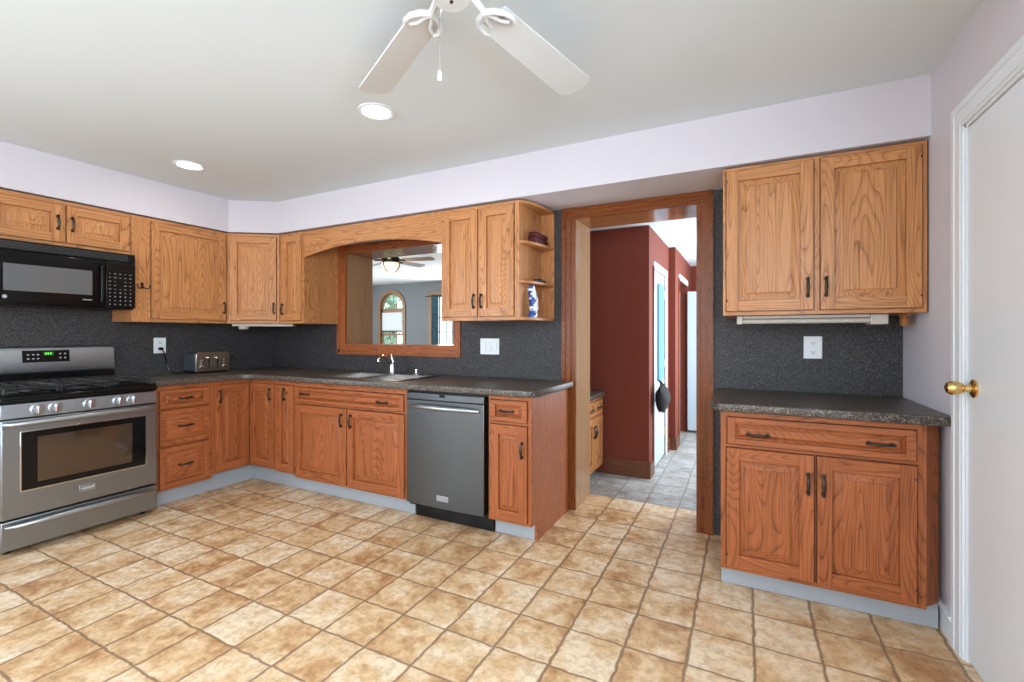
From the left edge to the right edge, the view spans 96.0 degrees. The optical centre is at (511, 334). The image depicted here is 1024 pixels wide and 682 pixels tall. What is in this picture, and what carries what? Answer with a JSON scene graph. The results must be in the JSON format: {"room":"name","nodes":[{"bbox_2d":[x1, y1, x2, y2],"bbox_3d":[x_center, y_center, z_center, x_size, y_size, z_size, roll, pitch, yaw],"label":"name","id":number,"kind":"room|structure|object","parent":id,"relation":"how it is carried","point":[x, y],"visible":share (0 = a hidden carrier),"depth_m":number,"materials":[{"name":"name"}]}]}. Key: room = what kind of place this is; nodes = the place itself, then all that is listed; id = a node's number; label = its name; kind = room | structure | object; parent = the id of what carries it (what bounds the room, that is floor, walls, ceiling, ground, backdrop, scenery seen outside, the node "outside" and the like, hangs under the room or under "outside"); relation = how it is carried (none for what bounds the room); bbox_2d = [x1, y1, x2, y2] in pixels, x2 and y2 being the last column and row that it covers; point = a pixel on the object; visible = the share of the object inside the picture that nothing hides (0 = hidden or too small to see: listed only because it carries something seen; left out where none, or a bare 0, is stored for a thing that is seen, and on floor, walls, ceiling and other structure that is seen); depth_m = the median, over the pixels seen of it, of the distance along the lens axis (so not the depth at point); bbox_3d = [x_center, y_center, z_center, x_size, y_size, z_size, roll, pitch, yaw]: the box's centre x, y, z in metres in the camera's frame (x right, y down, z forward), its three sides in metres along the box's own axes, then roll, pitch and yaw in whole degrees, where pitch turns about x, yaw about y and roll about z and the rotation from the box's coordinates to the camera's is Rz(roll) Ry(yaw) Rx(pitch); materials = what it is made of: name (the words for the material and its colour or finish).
{"room":"kitchen","nodes":[
{"label":"kitchen","id":0,"kind":"room"},
{"bbox_2d":[373,281,441,343],"bbox_3d":[-0.907,0.016,10.038,7.200,2.460,0.120,0,0,27],"label":"wall","id":1,"kind":"structure","parent":0,"point":[414,294],"depth_m":10.66,"materials":[{"name":"grey paint"}]},
{"bbox_2d":[378,290,405,343],"bbox_3d":[-2.850,-0.171,10.971,0.880,1.775,0.130,0,0,27],"label":"window","id":2,"kind":"structure","parent":1,"relation":"in","point":[393,292],"depth_m":10.99,"materials":[{"name":"brown wood"}]},
{"bbox_2d":[382,312,401,331],"bbox_3d":[-2.851,-0.289,10.969,0.610,0.460,0.026,0,0,27],"label":"window shade","id":3,"kind":"object","parent":2,"relation":"attached to","point":[391,322],"visible":1,"depth_m":10.96,"materials":[{"name":"white fabric"}]},
{"bbox_2d":[428,291,452,344],"bbox_3d":[-1.335,-0.099,10.204,1.255,1.750,0.130,0,0,27],"label":"window","id":4,"kind":"structure","parent":1,"relation":"in","point":[430,293],"depth_m":10.40,"materials":[{"name":"brown wood"}]},
{"bbox_2d":[425,295,441,343],"bbox_3d":[-1.390,-0.036,10.157,1.270,1.664,0.038,0,0,27],"label":"curtain","id":5,"kind":"object","parent":4,"relation":"hanging from","point":[434,299],"visible":0.63,"depth_m":10.32,"materials":[{"name":"teal fabric"}]},
{"bbox_2d":[373,252,441,284],"bbox_3d":[-2.138,-1.244,7.850,7.220,0.100,5.136,0,0,27],"label":"ceiling","id":6,"kind":"structure","parent":0,"point":[432,270],"depth_m":8.89,"materials":[{"name":"white paint"}]},
{"bbox_2d":[373,257,434,273],"bbox_3d":[-1.648,-1.022,6.407,1.248,0.360,1.228,0,0,27],"label":"ceiling fan","id":7,"kind":"object","parent":6,"relation":"hanging from","point":[391,265],"visible":0.75,"depth_m":6.31,"materials":[{"name":"brown metal"}]},
{"bbox_2d":[0,0,982,201],"bbox_3d":[-1.534,-1.229,0.958,5.320,0.100,5.950,0,0,27],"label":"ceiling","id":8,"kind":"structure","parent":0,"point":[266,96],"depth_m":2.08,"materials":[{"name":"white paint"}]},
{"bbox_2d":[172,160,205,170],"bbox_3d":[-2.248,-1.174,3.213,0.190,0.010,0.190,0,0,27],"label":"recessed light","id":9,"kind":"object","parent":8,"relation":"in","point":[188,165],"visible":1,"depth_m":3.19,"materials":[{"name":"white paint"}]},
{"bbox_2d":[357,103,394,120],"bbox_3d":[-0.718,-1.174,2.439,0.190,0.010,0.190,0,0,27],"label":"recessed light","id":10,"kind":"object","parent":8,"relation":"in","point":[374,111],"visible":1,"depth_m":2.42,"materials":[{"name":"white paint"}]},
{"bbox_2d":[359,0,588,94],"bbox_3d":[-0.129,-0.967,1.309,1.354,0.422,1.368,0,0,27],"label":"ceiling fan","id":11,"kind":"object","parent":8,"relation":"hanging from","point":[503,26],"visible":1,"depth_m":1.59,"materials":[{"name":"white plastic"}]},
{"bbox_2d":[0,430,983,681],"bbox_3d":[-0.677,1.286,2.653,5.320,0.080,9.750,0,0,27],"label":"floor","id":12,"kind":"structure","parent":0,"point":[250,580],"depth_m":2.13,"materials":[{"name":"beige tile"}]},
{"bbox_2d":[0,345,157,554],"bbox_3d":[-2.905,0.663,3.010,0.721,1.166,0.762,0,0,27],"label":"gas range","id":13,"kind":"object","parent":12,"relation":"on","point":[78,438],"visible":1,"depth_m":2.88,"materials":[{"name":"silver metal"}]},
{"bbox_2d":[0,380,156,403],"bbox_3d":[-2.936,0.363,3.026,0.651,0.043,0.762,0,0,27],"label":"cooktop","id":14,"kind":"object","parent":13,"relation":"in","point":[116,389],"depth_m":2.86,"materials":[{"name":"black metal"}]},
{"bbox_2d":[153,382,211,505],"bbox_3d":[-2.687,0.809,3.562,0.644,0.873,0.392,0,0,27],"label":"base cabinet","id":15,"kind":"object","parent":12,"relation":"on","point":[184,412],"visible":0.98,"depth_m":3.43,"materials":[{"name":"orange wood"}]},
{"bbox_2d":[206,379,285,491],"bbox_3d":[-2.254,0.809,4.091,0.938,0.873,0.939,0,0,27],"label":"base cabinet","id":16,"kind":"object","parent":12,"relation":"on","point":[243,411],"visible":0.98,"depth_m":3.78,"materials":[{"name":"orange wood"}]},
{"bbox_2d":[130,367,572,397],"bbox_3d":[-1.312,0.351,3.403,3.244,0.040,1.358,0,0,27],"label":"countertop","id":17,"kind":"structure","parent":16,"relation":"on","point":[495,386],"depth_m":3.34,"materials":[{"name":"grey stone"}]},
{"bbox_2d":[158,347,229,373],"bbox_3d":[-2.713,0.218,3.958,0.234,0.223,0.461,0,0,27],"label":"toaster","id":18,"kind":"object","parent":17,"relation":"on","point":[219,361],"visible":1,"depth_m":3.94,"materials":[{"name":"silver metal"}]},
{"bbox_2d":[315,371,442,394],"bbox_3d":[-1.043,0.412,3.635,0.830,0.176,0.524,0,0,27],"label":"sink","id":19,"kind":"object","parent":17,"relation":"in","point":[364,375],"visible":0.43,"depth_m":3.71,"materials":[{"name":"silver metal"}]},
{"bbox_2d":[377,354,395,372],"bbox_3d":[-1.026,0.244,3.777,0.059,0.157,0.211,0,0,22],"label":"faucet","id":20,"kind":"object","parent":17,"relation":"on","point":[391,360],"visible":1,"depth_m":3.83,"materials":[{"name":"silver metal"}]},
{"bbox_2d":[276,381,304,488],"bbox_3d":[-1.674,0.809,3.946,0.224,0.873,0.672,0,0,27],"label":"base cabinet","id":21,"kind":"object","parent":12,"relation":"on","point":[285,390],"visible":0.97,"depth_m":3.67,"materials":[{"name":"orange wood"}]},
{"bbox_2d":[295,382,415,513],"bbox_3d":[-1.075,0.809,3.643,1.116,0.873,0.672,0,0,27],"label":"base cabinet","id":22,"kind":"object","parent":12,"relation":"on","point":[352,445],"visible":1,"depth_m":3.35,"materials":[{"name":"orange wood"}]},
{"bbox_2d":[407,390,494,531],"bbox_3d":[-0.311,0.810,3.206,0.618,0.864,0.700,0,0,27],"label":"dishwasher","id":23,"kind":"object","parent":12,"relation":"on","point":[448,433],"visible":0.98,"depth_m":2.94,"materials":[{"name":"grey metal"}]},
{"bbox_2d":[489,388,567,539],"bbox_3d":[0.119,0.809,3.038,0.288,0.873,0.672,0,0,27],"label":"base cabinet","id":24,"kind":"object","parent":12,"relation":"on","point":[528,437],"visible":0.99,"depth_m":2.81,"materials":[{"name":"orange wood"}]},
{"bbox_2d":[590,397,602,473],"bbox_3d":[0.458,0.896,4.007,0.591,0.699,0.560,0,0,27],"label":"base cabinet","id":25,"kind":"object","parent":12,"relation":"on","point":[596,406],"visible":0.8,"depth_m":3.94,"materials":[{"name":"brown wood"}]},
{"bbox_2d":[590,390,604,400],"bbox_3d":[0.437,0.525,4.006,0.605,0.038,0.580,0,0,27],"label":"countertop","id":26,"kind":"structure","parent":25,"relation":"on","point":[594,394],"depth_m":3.95,"materials":[{"name":"grey stone"}]},
{"bbox_2d":[721,411,938,628],"bbox_3d":[1.530,0.809,2.335,0.838,0.873,0.691,0,0,27],"label":"base cabinet","id":27,"kind":"object","parent":12,"relation":"on","point":[841,513],"visible":1,"depth_m":2.04,"materials":[{"name":"orange wood"}]},
{"bbox_2d":[710,388,950,426],"bbox_3d":[1.519,0.351,2.347,0.902,0.040,0.686,0,0,27],"label":"countertop","id":28,"kind":"structure","parent":27,"relation":"on","point":[888,409],"depth_m":2.17,"materials":[{"name":"grey stone"}]},
{"bbox_2d":[344,190,713,533],"bbox_3d":[-0.117,-0.004,3.760,5.320,2.500,0.330,0,0,27],"label":"wall","id":29,"kind":"structure","parent":0,"point":[713,190],"depth_m":2.88,"materials":[{"name":"grey paint"}]},
{"bbox_2d":[227,233,314,324],"bbox_3d":[-2.319,-0.492,4.315,0.625,0.792,0.644,0,0,27],"label":"upper cabinet","id":30,"kind":"object","parent":29,"relation":"attached to","point":[253,260],"visible":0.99,"depth_m":4.07,"materials":[{"name":"brown wood"}]},
{"bbox_2d":[232,324,295,328],"bbox_3d":[-2.239,-0.070,4.176,0.511,0.050,0.089,0,0,-9],"label":"light","id":31,"kind":"object","parent":30,"relation":"attached to","point":[240,326],"visible":0.97,"depth_m":4.13,"materials":[{"name":"beige plastic"}]},
{"bbox_2d":[280,231,337,324],"bbox_3d":[-1.853,-0.492,4.198,0.305,0.792,0.430,0,0,27],"label":"upper cabinet","id":32,"kind":"object","parent":29,"relation":"attached to","point":[309,285],"visible":1,"depth_m":4.07,"materials":[{"name":"brown wood"}]},
{"bbox_2d":[337,239,460,356],"bbox_3d":[-0.951,-0.320,4.168,1.373,1.008,0.361,0,0,27],"label":"trim","id":33,"kind":"structure","parent":29,"relation":"attached to","point":[355,262],"depth_m":4.28,"materials":[{"name":"orange wood"}]},
{"bbox_2d":[442,200,534,321],"bbox_3d":[-0.159,-0.492,3.340,0.604,0.792,0.430,0,0,27],"label":"upper cabinet","id":34,"kind":"object","parent":29,"relation":"attached to","point":[479,243],"visible":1,"depth_m":3.17,"materials":[{"name":"brown wood"}]},
{"bbox_2d":[304,211,441,257],"bbox_3d":[-1.147,-0.775,3.656,1.440,0.226,0.019,0,0,27],"label":"valance","id":35,"kind":"object","parent":34,"relation":"attached to","point":[428,226],"visible":1,"depth_m":3.60,"materials":[{"name":"brown wood"}]},
{"bbox_2d":[517,200,554,320],"bbox_3d":[0.171,-0.492,3.195,0.112,0.792,0.388,0,0,27],"label":"shelf","id":36,"kind":"object","parent":34,"relation":"attached to","point":[535,260],"visible":1,"depth_m":3.23,"materials":[{"name":"brown wood"}]},
{"bbox_2d":[527,285,537,316],"bbox_3d":[0.146,-0.226,3.134,0.066,0.221,0.066,0,0,-31],"label":"vase","id":37,"kind":"object","parent":36,"relation":"on","point":[533,300],"visible":0.98,"depth_m":3.12,"materials":[{"name":"blue ceramic"}]},
{"bbox_2d":[528,232,547,245],"bbox_3d":[0.183,-0.662,3.230,0.068,0.078,0.215,0,0,27],"label":"pouch","id":38,"kind":"object","parent":36,"relation":"on","point":[537,237],"visible":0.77,"depth_m":3.15,"materials":[{"name":"red"}]},
{"bbox_2d":[480,338,498,354],"bbox_3d":[-0.174,0.093,3.586,0.168,0.124,0.011,0,0,27],"label":"switch plate","id":39,"kind":"object","parent":29,"relation":"attached to","point":[487,345],"visible":1,"depth_m":3.58,"materials":[{"name":"white plastic"}]},
{"bbox_2d":[274,189,902,535],"bbox_3d":[-0.184,0.174,3.603,5.077,2.144,0.010,0,0,27],"label":"backsplash","id":40,"kind":"structure","parent":29,"relation":"attached to","point":[858,358],"depth_m":2.85,"materials":[{"name":"black stone"}]},
{"bbox_2d":[561,190,712,535],"bbox_3d":[0.881,0.176,3.240,0.998,2.141,0.363,0,0,27],"label":"trim","id":41,"kind":"structure","parent":29,"relation":"attached to","point":[576,223],"depth_m":3.24,"materials":[{"name":"red wood"}]},
{"bbox_2d":[804,336,821,358],"bbox_3d":[1.716,0.074,2.630,0.090,0.128,0.010,0,0,27],"label":"wall outlet","id":42,"kind":"object","parent":29,"relation":"attached to","point":[812,344],"visible":1,"depth_m":2.63,"materials":[{"name":"white plastic"}]},
{"bbox_2d":[809,340,816,345],"bbox_3d":[1.715,0.048,2.628,0.036,0.035,0.003,0,0,27],"label":"socket","id":43,"kind":"object","parent":42,"relation":"attached to","point":[811,342],"depth_m":2.63,"materials":[{"name":"white plastic"}]},
{"bbox_2d":[809,349,816,354],"bbox_3d":[1.715,0.100,2.628,0.036,0.035,0.003,0,0,27],"label":"socket","id":44,"kind":"object","parent":42,"relation":"attached to","point":[811,351],"depth_m":2.63,"materials":[{"name":"white plastic"}]},
{"bbox_2d":[723,140,926,325],"bbox_3d":[1.596,-0.464,2.453,0.848,0.847,0.430,0,0,27],"label":"upper cabinet","id":45,"kind":"object","parent":29,"relation":"attached to","point":[844,232],"depth_m":2.27,"materials":[{"name":"brown wood"}]},
{"bbox_2d":[737,314,887,324],"bbox_3d":[1.538,-0.074,2.406,0.655,0.051,0.102,0,0,27],"label":"light","id":46,"kind":"object","parent":45,"relation":"attached to","point":[869,319],"visible":1,"depth_m":2.36,"materials":[{"name":"beige plastic"}]},
{"bbox_2d":[866,314,887,324],"bbox_3d":[1.799,-0.074,2.274,0.070,0.051,0.102,0,0,27],"label":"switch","id":47,"kind":"object","parent":46,"relation":"attached to","point":[871,319],"depth_m":2.23,"materials":[{"name":"beige plastic"}]},
{"bbox_2d":[590,225,695,472],"bbox_3d":[2.006,0.151,5.163,1.994,2.190,3.166,0,0,35],"label":"wall","id":48,"kind":"structure","parent":0,"point":[621,259],"depth_m":4.12,"materials":[{"name":"red paint"}]},
{"bbox_2d":[605,434,678,479],"bbox_3d":[1.486,1.174,4.529,0.385,0.145,1.470,0,0,45],"label":"baseboard","id":49,"kind":"structure","parent":48,"relation":"attached to","point":[616,466],"depth_m":4.07,"materials":[{"name":"brown wood"}]},
{"bbox_2d":[655,271,664,465],"bbox_3d":[1.410,0.318,4.478,0.045,1.833,0.700,0,0,27],"label":"door","id":50,"kind":"structure","parent":48,"relation":"in","point":[659,416],"depth_m":4.41,"materials":[{"name":"grey"}]},
{"bbox_2d":[658,283,663,380],"bbox_3d":[1.458,-0.039,4.515,0.026,0.970,0.280,0,0,27],"label":"window","id":51,"kind":"structure","parent":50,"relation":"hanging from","point":[660,286],"depth_m":4.46,"materials":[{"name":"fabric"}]},
{"bbox_2d":[655,380,669,412],"bbox_3d":[1.353,0.552,4.153,0.126,0.287,0.300,0,0,27],"label":"shoulder bag","id":52,"kind":"object","parent":50,"relation":"hanging from","point":[662,395],"visible":1,"depth_m":4.06,"materials":[{"name":"black fabric"}]},
{"bbox_2d":[653,261,667,454],"bbox_3d":[1.452,0.294,4.496,0.015,1.905,0.760,0,0,27],"label":"trim","id":53,"kind":"structure","parent":48,"relation":"attached to","point":[658,267],"depth_m":4.78,"materials":[{"name":"white paint"}]},
{"bbox_2d":[653,266,679,459],"bbox_3d":[1.584,0.306,4.684,0.016,1.880,1.287,0,0,30],"label":"trim","id":54,"kind":"structure","parent":48,"relation":"attached to","point":[653,266],"depth_m":4.15,"materials":[{"name":"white wood"}]},
{"bbox_2d":[679,274,687,285],"bbox_3d":[2.085,-0.654,5.598,0.015,0.060,0.820,0,0,27],"label":"trim","id":55,"kind":"structure","parent":48,"relation":"attached to","point":[682,279],"depth_m":5.51,"materials":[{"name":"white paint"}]},
{"bbox_2d":[687,291,695,430],"bbox_3d":[2.534,0.336,5.727,0.666,1.760,0.046,0,0,27],"label":"door","id":56,"kind":"structure","parent":48,"relation":"in","point":[691,296],"depth_m":5.84,"materials":[{"name":"grey"}]},
{"bbox_2d":[590,217,695,265],"bbox_3d":[1.822,-0.994,4.910,2.500,0.100,3.466,0,0,27],"label":"ceiling","id":57,"kind":"structure","parent":0,"point":[680,234],"depth_m":4.27,"materials":[{"name":"white paint"}]},
{"bbox_2d":[903,0,1023,611],"bbox_3d":[0.790,0.034,-0.218,0.110,2.425,5.950,0,0,27],"label":"wall","id":58,"kind":"structure","parent":0,"point":[995,26],"depth_m":1.96,"materials":[{"name":"grey paint"}]},
{"bbox_2d":[0,74,930,234],"bbox_3d":[-1.530,-1.038,0.956,5.090,0.279,5.950,0,0,27],"label":"soffit","id":59,"kind":"structure","parent":58,"relation":"attached to","point":[691,156],"depth_m":2.88,"materials":[{"name":"grey paint"}]},
{"bbox_2d":[938,597,950,643],"bbox_3d":[1.802,1.190,1.930,0.024,0.112,0.182,0,0,27],"label":"baseboard","id":60,"kind":"structure","parent":58,"relation":"attached to","point":[944,614],"depth_m":1.91,"materials":[{"name":"white paint"}]},
{"bbox_2d":[944,77,1023,681],"bbox_3d":[1.530,0.225,1.402,0.125,2.019,0.800,0,0,27],"label":"door","id":61,"kind":"structure","parent":58,"relation":"in","point":[995,388],"depth_m":1.54,"materials":[{"name":"white paint"}]},
{"bbox_2d":[951,34,1023,662],"bbox_3d":[1.583,0.179,1.375,0.114,2.134,1.006,0,0,27],"label":"trim","id":62,"kind":"structure","parent":58,"relation":"attached to","point":[1009,69],"depth_m":1.77,"materials":[{"name":"white paint"}]},
{"bbox_3d":[-3.854,0.034,2.132,0.120,2.425,5.950,0,0,27],"label":"wall","id":63,"kind":"structure","parent":0,"visible":0},
{"bbox_2d":[0,189,129,254],"bbox_3d":[-3.097,-0.737,3.119,0.316,0.302,0.766,0,0,27],"label":"upper cabinet","id":64,"kind":"object","parent":63,"relation":"attached to","point":[23,217],"visible":0.99,"depth_m":3.06,"materials":[{"name":"brown wood"}]},
{"bbox_2d":[0,238,134,310],"bbox_3d":[-3.059,-0.379,3.096,0.405,0.400,0.758,0,0,27],"label":"microwave oven","id":65,"kind":"object","parent":63,"relation":"attached to","point":[32,274],"visible":1,"depth_m":3.00,"materials":[{"name":"black plastic"}]},
{"bbox_2d":[0,307,273,375],"bbox_3d":[-3.051,0.181,3.574,0.010,2.130,2.649,0,0,27],"label":"backsplash","id":66,"kind":"structure","parent":63,"relation":"attached to","point":[132,342],"depth_m":3.68,"materials":[{"name":"black stone"}]},
{"bbox_2d":[154,338,165,352],"bbox_3d":[-2.916,0.091,3.820,0.010,0.128,0.090,0,0,27],"label":"wall outlet","id":67,"kind":"object","parent":63,"relation":"attached to","point":[158,342],"visible":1,"depth_m":3.82,"materials":[{"name":"white plastic"}]},
{"bbox_2d":[112,214,226,323],"bbox_3d":[-2.763,-0.492,3.779,0.316,0.792,0.706,0,0,27],"label":"upper cabinet","id":68,"kind":"object","parent":63,"relation":"attached to","point":[184,266],"visible":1,"depth_m":3.69,"materials":[{"name":"brown wood"}]},
{"bbox_2d":[136,282,150,288],"bbox_3d":[-2.772,-0.367,3.467,0.032,0.052,0.096,0,0,27],"label":"double hook","id":69,"kind":"object","parent":68,"relation":"attached to","point":[141,283],"visible":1,"depth_m":3.47,"materials":[{"name":"brown metal"}]},
{"label":"outside","id":70,"kind":"structure","parent":0,"visible":0},
{"bbox_3d":[1.510,1.796,19.243,22.000,0.100,18.470,0,0,27],"label":"ground","id":71,"kind":"structure","parent":70,"visible":0},
{"bbox_2d":[384,298,400,343],"bbox_3d":[-6.229,-0.238,22.821,3.319,3.980,3.285,0,0,27],"label":"tree","id":72,"kind":"object","parent":71,"relation":"on","point":[387,298],"visible":0.02,"depth_m":22.20,"materials":[{"name":"green plant"}]},
{"bbox_2d":[384,295,401,343],"bbox_3d":[-4.659,-0.150,17.930,3.130,3.807,3.112,0,0,27],"label":"tree","id":73,"kind":"object","parent":71,"relation":"on","point":[390,298],"visible":0.02,"depth_m":17.07,"materials":[{"name":"green plant"}]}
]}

